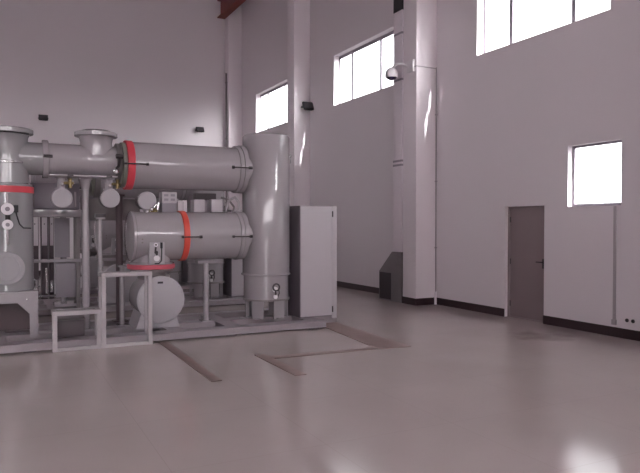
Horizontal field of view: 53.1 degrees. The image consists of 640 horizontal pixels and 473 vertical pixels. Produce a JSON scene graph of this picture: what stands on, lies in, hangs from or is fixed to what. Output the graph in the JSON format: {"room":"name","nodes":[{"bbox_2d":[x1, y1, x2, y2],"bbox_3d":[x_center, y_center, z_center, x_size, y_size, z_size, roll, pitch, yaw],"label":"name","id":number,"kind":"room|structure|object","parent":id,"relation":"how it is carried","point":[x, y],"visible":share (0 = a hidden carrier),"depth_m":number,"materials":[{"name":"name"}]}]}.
{"room":"electrical substation hall","nodes":[
{"label":"electrical substation hall","id":0,"kind":"room"},
{"bbox_2d":[0,0,225,270],"bbox_3d":[-10.715,-4.505,20.719,16.930,11.600,0.200,-1,1,-27],"label":"wall","id":1,"kind":"structure","parent":0,"point":[147,71],"depth_m":22.37,"materials":[{"name":"paint"}]},
{"bbox_2d":[38,114,47,120],"bbox_3d":[-9.200,-3.947,21.268,0.325,0.193,0.214,-1,1,-27],"label":"floodlight","id":2,"kind":"object","parent":1,"relation":"attached to","point":[41,117],"visible":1,"depth_m":21.21,"materials":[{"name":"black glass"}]},
{"bbox_2d":[195,127,203,131],"bbox_3d":[-4.448,-3.954,23.682,0.325,0.193,0.214,-1,1,-27],"label":"floodlight","id":3,"kind":"object","parent":1,"relation":"attached to","point":[198,129],"visible":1,"depth_m":23.61,"materials":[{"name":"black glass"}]},
{"bbox_2d":[217,0,245,18],"bbox_3d":[2.687,-8.080,11.460,0.310,1.210,28.280,-1,1,-27],"label":"beam","id":4,"kind":"structure","parent":1,"relation":"attached to","point":[227,6],"depth_m":23.25,"materials":[{"name":"red metal"}]},
{"bbox_2d":[225,4,241,209],"bbox_3d":[-3.264,-4.573,24.166,0.520,11.600,0.400,-1,1,-27],"label":"column","id":5,"kind":"structure","parent":1,"relation":"attached to","point":[233,22],"depth_m":23.97,"materials":[{"name":"paint"}]},
{"bbox_2d":[0,272,639,472],"bbox_3d":[-4.263,1.641,8.131,17.330,0.200,28.700,-1,1,-27],"label":"floor","id":6,"kind":"structure","parent":0,"point":[472,391],"depth_m":6.10,"materials":[{"name":"grey concrete"}]},
{"bbox_2d":[33,217,38,298],"bbox_3d":[-6.036,0.487,13.537,0.144,1.897,0.315,-1,1,-27],"label":"cabinet","id":7,"kind":"object","parent":6,"relation":"on","point":[35,219],"visible":0.45,"depth_m":13.43,"materials":[{"name":"grey metal"}]},
{"bbox_2d":[40,217,47,298],"bbox_3d":[-5.870,0.486,13.622,0.124,1.897,0.315,-1,1,-27],"label":"cabinet","id":8,"kind":"object","parent":6,"relation":"on","point":[43,220],"visible":0.66,"depth_m":13.50,"materials":[{"name":"grey metal"}]},
{"bbox_2d":[48,217,53,298],"bbox_3d":[-5.745,0.484,13.685,0.083,1.897,0.315,-1,1,-27],"label":"cabinet","id":9,"kind":"object","parent":6,"relation":"on","point":[50,219],"visible":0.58,"depth_m":13.57,"materials":[{"name":"grey metal"}]},
{"bbox_2d":[51,307,101,351],"bbox_3d":[-3.336,1.262,8.752,0.617,0.535,0.340,-1,1,-27],"label":"step","id":10,"kind":"structure","parent":6,"relation":"on","point":[88,310],"depth_m":8.64,"materials":[{"name":"paint"}]},
{"bbox_2d":[30,182,139,308],"bbox_3d":[-3.971,0.313,10.610,1.980,2.360,0.639,-1,1,-27],"label":"rack","id":11,"kind":"object","parent":6,"relation":"on","point":[66,282],"visible":0.6,"depth_m":10.48,"materials":[{"name":"grey metal"}]},
{"bbox_2d":[53,306,75,308],"bbox_3d":[-4.218,1.198,10.596,0.350,0.030,0.370,-1,1,-27],"label":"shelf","id":12,"kind":"object","parent":11,"relation":"attached to","point":[68,306],"depth_m":10.66,"materials":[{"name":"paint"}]},
{"bbox_2d":[53,301,75,306],"bbox_3d":[-4.218,1.113,10.594,0.350,0.040,0.370,-1,1,-27],"label":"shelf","id":13,"kind":"object","parent":11,"relation":"attached to","point":[63,303],"depth_m":10.47,"materials":[{"name":"grey metal"}]},
{"bbox_2d":[39,279,193,294],"bbox_3d":[-6.789,1.331,15.827,7.400,0.120,1.880,-1,1,-27],"label":"equipment skid","id":14,"kind":"object","parent":6,"relation":"on","point":[183,285],"visible":0.13,"depth_m":16.19,"materials":[{"name":"metal"}]},
{"bbox_2d":[47,217,48,287],"bbox_3d":[-6.686,0.134,15.845,0.224,2.274,0.224,-1,1,-27],"label":"support post","id":15,"kind":"object","parent":14,"relation":"on","point":[47,217],"visible":0.03,"depth_m":15.80,"materials":[{"name":"grey metal"}]},
{"bbox_2d":[80,252,97,287],"bbox_3d":[-5.761,0.820,16.278,0.730,0.885,0.830,-1,1,-27],"label":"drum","id":16,"kind":"object","parent":14,"relation":"on","point":[93,264],"visible":0.18,"depth_m":15.92,"materials":[{"name":"metal"}]},
{"bbox_2d":[80,220,96,251],"bbox_3d":[-5.309,-0.083,16.540,1.910,0.910,0.898,-1,1,-27],"label":"cylinder","id":17,"kind":"object","parent":16,"relation":"on","point":[91,222],"visible":0.11,"depth_m":15.93,"materials":[{"name":"paint"}]},
{"bbox_2d":[80,246,96,251],"bbox_3d":[-5.821,0.142,16.284,0.730,0.470,0.730,-1,1,-27],"label":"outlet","id":18,"kind":"object","parent":17,"relation":"attached to","point":[92,248],"depth_m":15.95,"materials":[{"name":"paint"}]},
{"bbox_2d":[156,198,182,282],"bbox_3d":[-4.094,-0.302,17.123,0.982,3.095,0.907,-1,1,-27],"label":"tank","id":19,"kind":"object","parent":14,"relation":"on","point":[178,264],"visible":0.06,"depth_m":16.94,"materials":[{"name":"grey metal"}]},
{"bbox_2d":[80,190,134,198],"bbox_3d":[-5.344,-1.227,16.500,2.010,0.780,0.906,-1,1,-27],"label":"cylinder","id":20,"kind":"object","parent":19,"relation":"attached to","point":[90,197],"visible":0.02,"depth_m":16.04,"materials":[{"name":"grey metal"}]},
{"bbox_2d":[98,270,152,347],"bbox_3d":[-2.752,1.009,9.043,0.687,1.030,0.340,-1,1,-27],"label":"step","id":21,"kind":"structure","parent":6,"relation":"on","point":[147,274],"depth_m":8.98,"materials":[{"name":"paint"}]},
{"bbox_2d":[38,292,244,315],"bbox_3d":[-5.204,1.392,12.707,7.400,0.120,1.880,-1,1,-27],"label":"equipment skid","id":22,"kind":"object","parent":6,"relation":"on","point":[45,306],"visible":0.29,"depth_m":13.16,"materials":[{"name":"metal"}]},
{"bbox_2d":[60,217,66,300],"bbox_3d":[-5.102,0.195,12.725,0.224,2.274,0.224,-1,1,-27],"label":"support post","id":23,"kind":"object","parent":22,"relation":"on","point":[62,298],"visible":0.02,"depth_m":12.70,"materials":[{"name":"grey metal"}]},
{"bbox_2d":[29,175,90,190],"bbox_3d":[-5.125,-1.286,12.636,1.095,0.757,0.705,-1,1,-27],"label":"pipe","id":24,"kind":"object","parent":23,"relation":"on","point":[33,178],"visible":0.03,"depth_m":12.38,"materials":[{"name":"metal"}]},
{"bbox_2d":[97,258,136,302],"bbox_3d":[-4.176,0.881,13.158,0.730,0.885,0.830,-1,1,-27],"label":"drum","id":25,"kind":"object","parent":22,"relation":"on","point":[107,265],"visible":0.31,"depth_m":12.83,"materials":[{"name":"metal"}]},
{"bbox_2d":[94,220,126,257],"bbox_3d":[-3.724,-0.022,13.420,1.910,0.910,0.898,-1,1,-27],"label":"cylinder","id":26,"kind":"object","parent":25,"relation":"on","point":[108,226],"visible":0.22,"depth_m":12.81,"materials":[{"name":"paint"}]},
{"bbox_2d":[95,247,126,257],"bbox_3d":[-4.237,0.203,13.164,0.730,0.470,0.730,-1,1,-27],"label":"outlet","id":27,"kind":"object","parent":26,"relation":"attached to","point":[108,252],"depth_m":12.85,"materials":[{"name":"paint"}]},
{"bbox_2d":[183,190,225,297],"bbox_3d":[-2.509,-0.241,14.003,0.982,3.095,0.907,-1,1,-27],"label":"tank","id":28,"kind":"object","parent":22,"relation":"on","point":[195,270],"visible":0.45,"depth_m":13.74,"materials":[{"name":"grey metal"}]},
{"bbox_2d":[89,179,185,199],"bbox_3d":[-3.760,-1.167,13.380,2.010,0.780,0.906,-1,1,-27],"label":"cylinder","id":29,"kind":"object","parent":28,"relation":"attached to","point":[97,185],"visible":0.22,"depth_m":13.02,"materials":[{"name":"grey metal"}]},
{"bbox_2d":[0,308,325,353],"bbox_3d":[-3.619,1.453,9.587,7.400,0.120,1.880,-1,1,-27],"label":"equipment skid","id":30,"kind":"object","parent":6,"relation":"on","point":[228,323],"visible":0.59,"depth_m":9.70,"materials":[{"name":"metal"}]},
{"bbox_2d":[0,286,38,336],"bbox_3d":[-4.454,1.079,9.136,0.750,0.645,0.815,-1,1,-27],"label":"stand","id":31,"kind":"object","parent":30,"relation":"on","point":[18,309],"visible":0.94,"depth_m":8.95,"materials":[{"name":"grey metal"}]},
{"bbox_2d":[0,125,42,291],"bbox_3d":[-4.396,-0.400,9.108,0.815,2.305,0.776,-1,1,-27],"label":"tank","id":32,"kind":"object","parent":31,"relation":"on","point":[20,158],"visible":1,"depth_m":8.89,"materials":[{"name":"grey metal"}]},
{"bbox_2d":[57,315,84,337],"bbox_3d":[-3.576,1.277,9.123,0.400,0.250,0.360,-1,1,-27],"label":"cable box","id":33,"kind":"object","parent":30,"relation":"on","point":[74,325],"visible":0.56,"depth_m":8.99,"materials":[{"name":"grey metal"}]},
{"bbox_2d":[78,177,94,329],"bbox_3d":[-3.517,0.256,9.605,0.224,2.274,0.224,-1,1,-27],"label":"support post","id":34,"kind":"object","parent":30,"relation":"on","point":[85,182],"visible":0.92,"depth_m":9.56,"materials":[{"name":"grey metal"}]},
{"bbox_2d":[41,129,122,180],"bbox_3d":[-3.540,-1.225,9.516,1.095,0.757,0.705,-1,1,-27],"label":"pipe","id":35,"kind":"object","parent":34,"relation":"on","point":[95,157],"visible":0.98,"depth_m":9.40,"materials":[{"name":"grey metal"}]},
{"bbox_2d":[50,176,73,207],"bbox_3d":[-3.809,-0.645,9.444,0.317,0.466,0.310,-1,1,-27],"label":"housing","id":36,"kind":"object","parent":35,"relation":"hanging from","point":[61,197],"visible":1,"depth_m":9.33,"materials":[{"name":"grey metal"}]},
{"bbox_2d":[94,214,105,306],"bbox_3d":[-3.348,0.525,9.752,0.150,1.730,0.140,-1,1,-27],"label":"support post","id":37,"kind":"object","parent":30,"relation":"on","point":[99,217],"visible":0.48,"depth_m":9.71,"materials":[{"name":"grey metal"}]},
{"bbox_2d":[112,194,127,321],"bbox_3d":[-3.262,0.347,10.409,0.220,2.060,0.220,-1,1,-27],"label":"support post","id":38,"kind":"object","parent":30,"relation":"on","point":[119,208],"visible":0.61,"depth_m":10.36,"materials":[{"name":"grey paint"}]},
{"bbox_2d":[116,265,127,325],"bbox_3d":[-3.094,0.915,10.000,0.160,0.940,0.160,-1,1,-27],"label":"support post","id":39,"kind":"object","parent":30,"relation":"on","point":[121,267],"visible":1,"depth_m":9.97,"materials":[{"name":"grey metal"}]},
{"bbox_2d":[129,269,183,328],"bbox_3d":[-2.591,0.942,10.038,0.730,0.885,0.830,-1,1,-27],"label":"drum","id":40,"kind":"object","parent":30,"relation":"on","point":[167,294],"visible":0.78,"depth_m":9.73,"materials":[{"name":"grey metal"}]},
{"bbox_2d":[124,211,252,269],"bbox_3d":[-2.139,0.039,10.300,1.910,0.910,0.898,-1,1,-27],"label":"cylinder","id":41,"kind":"object","parent":40,"relation":"on","point":[152,240],"visible":1,"depth_m":9.93,"materials":[{"name":"grey metal"}]},
{"bbox_2d":[135,191,159,212],"bbox_3d":[-2.692,-0.516,9.964,0.324,0.362,0.400,-1,1,-27],"label":"housing","id":42,"kind":"object","parent":41,"relation":"on","point":[144,201],"depth_m":9.87,"materials":[{"name":"grey metal"}]},
{"bbox_2d":[129,254,172,264],"bbox_3d":[-2.652,0.229,10.043,0.670,0.400,0.670,-1,1,-27],"label":"outlet","id":43,"kind":"object","parent":41,"relation":"attached to","point":[135,259],"depth_m":9.75,"materials":[{"name":"grey metal"}]},
{"bbox_2d":[159,203,176,211],"bbox_3d":[-2.436,-0.457,10.224,0.230,0.145,0.250,-1,1,-27],"label":"junction box","id":44,"kind":"object","parent":41,"relation":"on","point":[164,207],"visible":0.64,"depth_m":10.11,"materials":[{"name":"grey metal"}]},
{"bbox_2d":[159,192,176,202],"bbox_3d":[-2.428,-0.618,10.221,0.235,0.174,0.217,-1,1,-27],"label":"plate","id":45,"kind":"object","parent":44,"relation":"on","point":[164,197],"visible":0.85,"depth_m":10.13,"materials":[{"name":"grey metal"}]},
{"bbox_2d":[177,201,183,210],"bbox_3d":[-2.258,-0.489,10.291,0.100,0.145,0.150,-1,1,-27],"label":"junction box","id":46,"kind":"object","parent":41,"relation":"on","point":[180,204],"visible":0.77,"depth_m":10.22,"materials":[{"name":"grey metal"}]},
{"bbox_2d":[191,199,204,211],"bbox_3d":[-1.995,-0.500,10.430,0.175,0.198,0.220,-1,1,-27],"label":"junction box","id":47,"kind":"object","parent":41,"relation":"on","point":[196,205],"visible":0.98,"depth_m":10.33,"materials":[{"name":"grey metal"}]},
{"bbox_2d":[193,193,215,199],"bbox_3d":[-1.934,-0.557,10.735,0.340,0.325,0.190,-1,1,-27],"label":"cable tray","id":48,"kind":"object","parent":41,"relation":"attached to","point":[199,196],"visible":0.56,"depth_m":10.64,"materials":[{"name":"grey metal"}]},
{"bbox_2d":[207,199,221,211],"bbox_3d":[-1.736,-0.505,10.550,0.185,0.203,0.240,-1,1,-27],"label":"junction box","id":49,"kind":"object","parent":41,"relation":"on","point":[213,205],"visible":0.86,"depth_m":10.45,"materials":[{"name":"grey metal"}]},
{"bbox_2d":[221,196,239,211],"bbox_3d":[-1.483,-0.536,10.572,0.329,0.267,0.192,0,1,4],"label":"hoses","id":50,"kind":"object","parent":41,"relation":"on","point":[225,208],"visible":0.99,"depth_m":10.57,"materials":[{"name":"grey rubber"}]},
{"bbox_2d":[195,260,216,321],"bbox_3d":[-1.863,0.881,10.457,0.320,0.990,0.192,-1,1,-27],"label":"support post","id":51,"kind":"object","parent":30,"relation":"on","point":[205,262],"visible":1,"depth_m":10.42,"materials":[{"name":"grey metal"}]},
{"bbox_2d":[238,133,291,319],"bbox_3d":[-0.924,-0.180,10.883,0.982,3.095,0.907,-1,1,-27],"label":"tank","id":52,"kind":"object","parent":30,"relation":"on","point":[265,191],"visible":0.9,"depth_m":10.56,"materials":[{"name":"grey metal"}]},
{"bbox_2d":[119,140,252,192],"bbox_3d":[-2.175,-1.106,10.260,2.010,0.780,0.906,-1,1,-27],"label":"cylinder","id":53,"kind":"object","parent":52,"relation":"attached to","point":[159,166],"visible":0.88,"depth_m":9.95,"materials":[{"name":"grey metal"}]},
{"bbox_2d":[98,178,120,207],"bbox_3d":[-3.204,-0.659,9.752,0.312,0.451,0.310,-1,1,-27],"label":"housing","id":54,"kind":"object","parent":53,"relation":"attached to","point":[109,198],"visible":1,"depth_m":9.64,"materials":[{"name":"grey metal"}]},
{"bbox_2d":[181,260,187,282],"bbox_3d":[-3.388,0.354,17.513,0.692,2.008,0.919,-1,1,-27],"label":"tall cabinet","id":55,"kind":"object","parent":6,"relation":"on","point":[184,275],"visible":0.02,"depth_m":17.30,"materials":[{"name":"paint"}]},
{"bbox_2d":[159,341,221,381],"bbox_3d":[-1.691,1.538,8.067,0.120,0.008,2.581,-1,1,-26],"label":"plate","id":56,"kind":"object","parent":6,"relation":"on","point":[203,371],"visible":1,"depth_m":7.82,"materials":[{"name":"metal"}]},
{"bbox_2d":[219,210,243,296],"bbox_3d":[-1.804,0.415,14.393,0.692,2.008,0.919,-1,1,-27],"label":"tall cabinet","id":57,"kind":"object","parent":6,"relation":"on","point":[233,285],"visible":0.15,"depth_m":13.94,"materials":[{"name":"metal"}]},
{"bbox_2d":[255,354,306,375],"bbox_3d":[-0.502,1.545,7.756,0.140,0.008,1.270,-1,1,-27],"label":"plate","id":58,"kind":"object","parent":6,"relation":"on","point":[281,365],"visible":1,"depth_m":7.66,"materials":[{"name":"metal"}]},
{"bbox_2d":[288,206,336,322],"bbox_3d":[-0.219,0.476,11.273,0.692,2.008,0.919,-1,1,-27],"label":"tall cabinet","id":59,"kind":"object","parent":6,"relation":"on","point":[313,229],"visible":0.95,"depth_m":10.88,"materials":[{"name":"metal"}]},
{"bbox_2d":[270,347,376,358],"bbox_3d":[0.066,1.531,8.449,1.506,0.008,0.160,-1,1,-25],"label":"plate","id":60,"kind":"object","parent":6,"relation":"on","point":[364,348],"visible":1,"depth_m":8.43,"materials":[{"name":"metal"}]},
{"bbox_2d":[325,322,410,348],"bbox_3d":[0.547,1.504,9.852,0.502,0.008,2.394,0,1,-24],"label":"plate","id":61,"kind":"object","parent":6,"relation":"on","point":[373,340],"visible":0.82,"depth_m":9.54,"materials":[{"name":"metal"}]},
{"bbox_2d":[379,252,402,302],"bbox_3d":[1.783,0.876,14.286,0.558,1.090,0.895,-1,1,-27],"label":"hood","id":62,"kind":"object","parent":6,"relation":"on","point":[391,272],"visible":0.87,"depth_m":14.07,"materials":[{"name":"metal"}]},
{"bbox_2d":[393,0,403,251],"bbox_3d":[1.820,-4.918,13.859,0.336,10.503,0.333,-1,1,-27],"label":"ventilation duct","id":63,"kind":"object","parent":62,"relation":"on","point":[398,5],"visible":0.46,"depth_m":13.80,"materials":[{"name":"grey metal"}]},
{"bbox_2d":[242,0,639,330],"bbox_3d":[3.373,-4.333,11.893,0.200,11.600,28.700,-1,1,-27],"label":"wall","id":64,"kind":"structure","parent":0,"point":[510,118],"depth_m":12.25,"materials":[{"name":"paint"}]},
{"bbox_2d":[225,73,227,202],"bbox_3d":[-3.517,-2.445,24.056,0.067,7.350,0.080,-1,1,-27],"label":"conduit","id":65,"kind":"object","parent":64,"relation":"attached to","point":[226,138],"visible":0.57,"depth_m":23.99,"materials":[{"name":"metal"}]},
{"bbox_2d":[260,82,286,130],"bbox_3d":[-1.438,-4.352,21.547,0.030,1.360,3.010,-1,1,-27],"label":"window","id":66,"kind":"structure","parent":64,"relation":"in","point":[284,84],"depth_m":22.19,"materials":[{"name":"metal"}]},
{"bbox_2d":[287,0,309,205],"bbox_3d":[-0.633,-4.472,18.986,0.520,11.600,0.480,-1,1,-27],"label":"column","id":67,"kind":"structure","parent":64,"relation":"attached to","point":[298,11],"depth_m":18.79,"materials":[{"name":"paint"}]},
{"bbox_2d":[301,101,313,110],"bbox_3d":[-0.348,-3.810,18.724,0.412,0.245,0.271,-1,1,-27],"label":"floodlight","id":68,"kind":"object","parent":64,"relation":"attached to","point":[306,105],"visible":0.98,"depth_m":18.63,"materials":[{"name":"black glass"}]},
{"bbox_2d":[339,30,393,103],"bbox_3d":[1.213,-4.250,16.327,0.030,1.360,2.960,-1,1,-27],"label":"window","id":69,"kind":"structure","parent":64,"relation":"in","point":[381,38],"depth_m":16.46,"materials":[{"name":"metal"}]},
{"bbox_2d":[385,60,414,80],"bbox_3d":[1.673,-3.502,13.517,0.276,0.345,0.721,-1,1,-40],"label":"security camera","id":70,"kind":"object","parent":64,"relation":"attached to","point":[391,73],"visible":1,"depth_m":13.55,"materials":[{"name":"white plastic"}]},
{"bbox_2d":[403,0,436,298],"bbox_3d":[2.120,-4.366,13.566,0.520,11.600,0.480,-1,1,-27],"label":"column","id":71,"kind":"structure","parent":64,"relation":"attached to","point":[420,16],"depth_m":13.42,"materials":[{"name":"paint"}]},
{"bbox_2d":[414,65,437,304],"bbox_3d":[2.220,-1.057,13.408,0.545,4.990,0.072,0,1,-23],"label":"conduit","id":72,"kind":"object","parent":64,"relation":"attached to","point":[436,114],"visible":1,"depth_m":13.50,"materials":[{"name":"plastic"}]},
{"bbox_2d":[337,281,639,340],"bbox_3d":[3.046,1.397,11.839,0.534,0.145,28.300,-1,1,-27],"label":"baseboard","id":73,"kind":"structure","parent":64,"relation":"attached to","point":[555,321],"depth_m":11.80,"materials":[{"name":"paint"}]},
{"bbox_2d":[507,206,543,322],"bbox_3d":[3.681,0.471,11.358,0.141,2.015,0.940,-1,1,-27],"label":"door","id":74,"kind":"structure","parent":64,"relation":"in","point":[525,294],"depth_m":11.37,"materials":[{"name":"paint"}]},
{"bbox_2d":[484,0,576,52],"bbox_3d":[3.873,-4.147,11.090,0.030,1.360,3.010,-1,1,-27],"label":"window","id":75,"kind":"structure","parent":64,"relation":"in","point":[574,2],"depth_m":11.76,"materials":[{"name":"metal"}]},
{"bbox_2d":[572,140,621,206],"bbox_3d":[4.367,-0.970,10.035,0.030,0.988,1.000,-1,1,-27],"label":"window","id":76,"kind":"structure","parent":64,"relation":"in","point":[574,204],"depth_m":10.42,"materials":[{"name":"metal"}]},
{"bbox_2d":[611,206,616,324],"bbox_3d":[4.436,0.437,9.640,0.030,1.790,0.075,-1,1,-27],"label":"conduit","id":77,"kind":"object","parent":64,"relation":"attached to","point":[613,321],"visible":1,"depth_m":9.63,"materials":[{"name":"plastic"}]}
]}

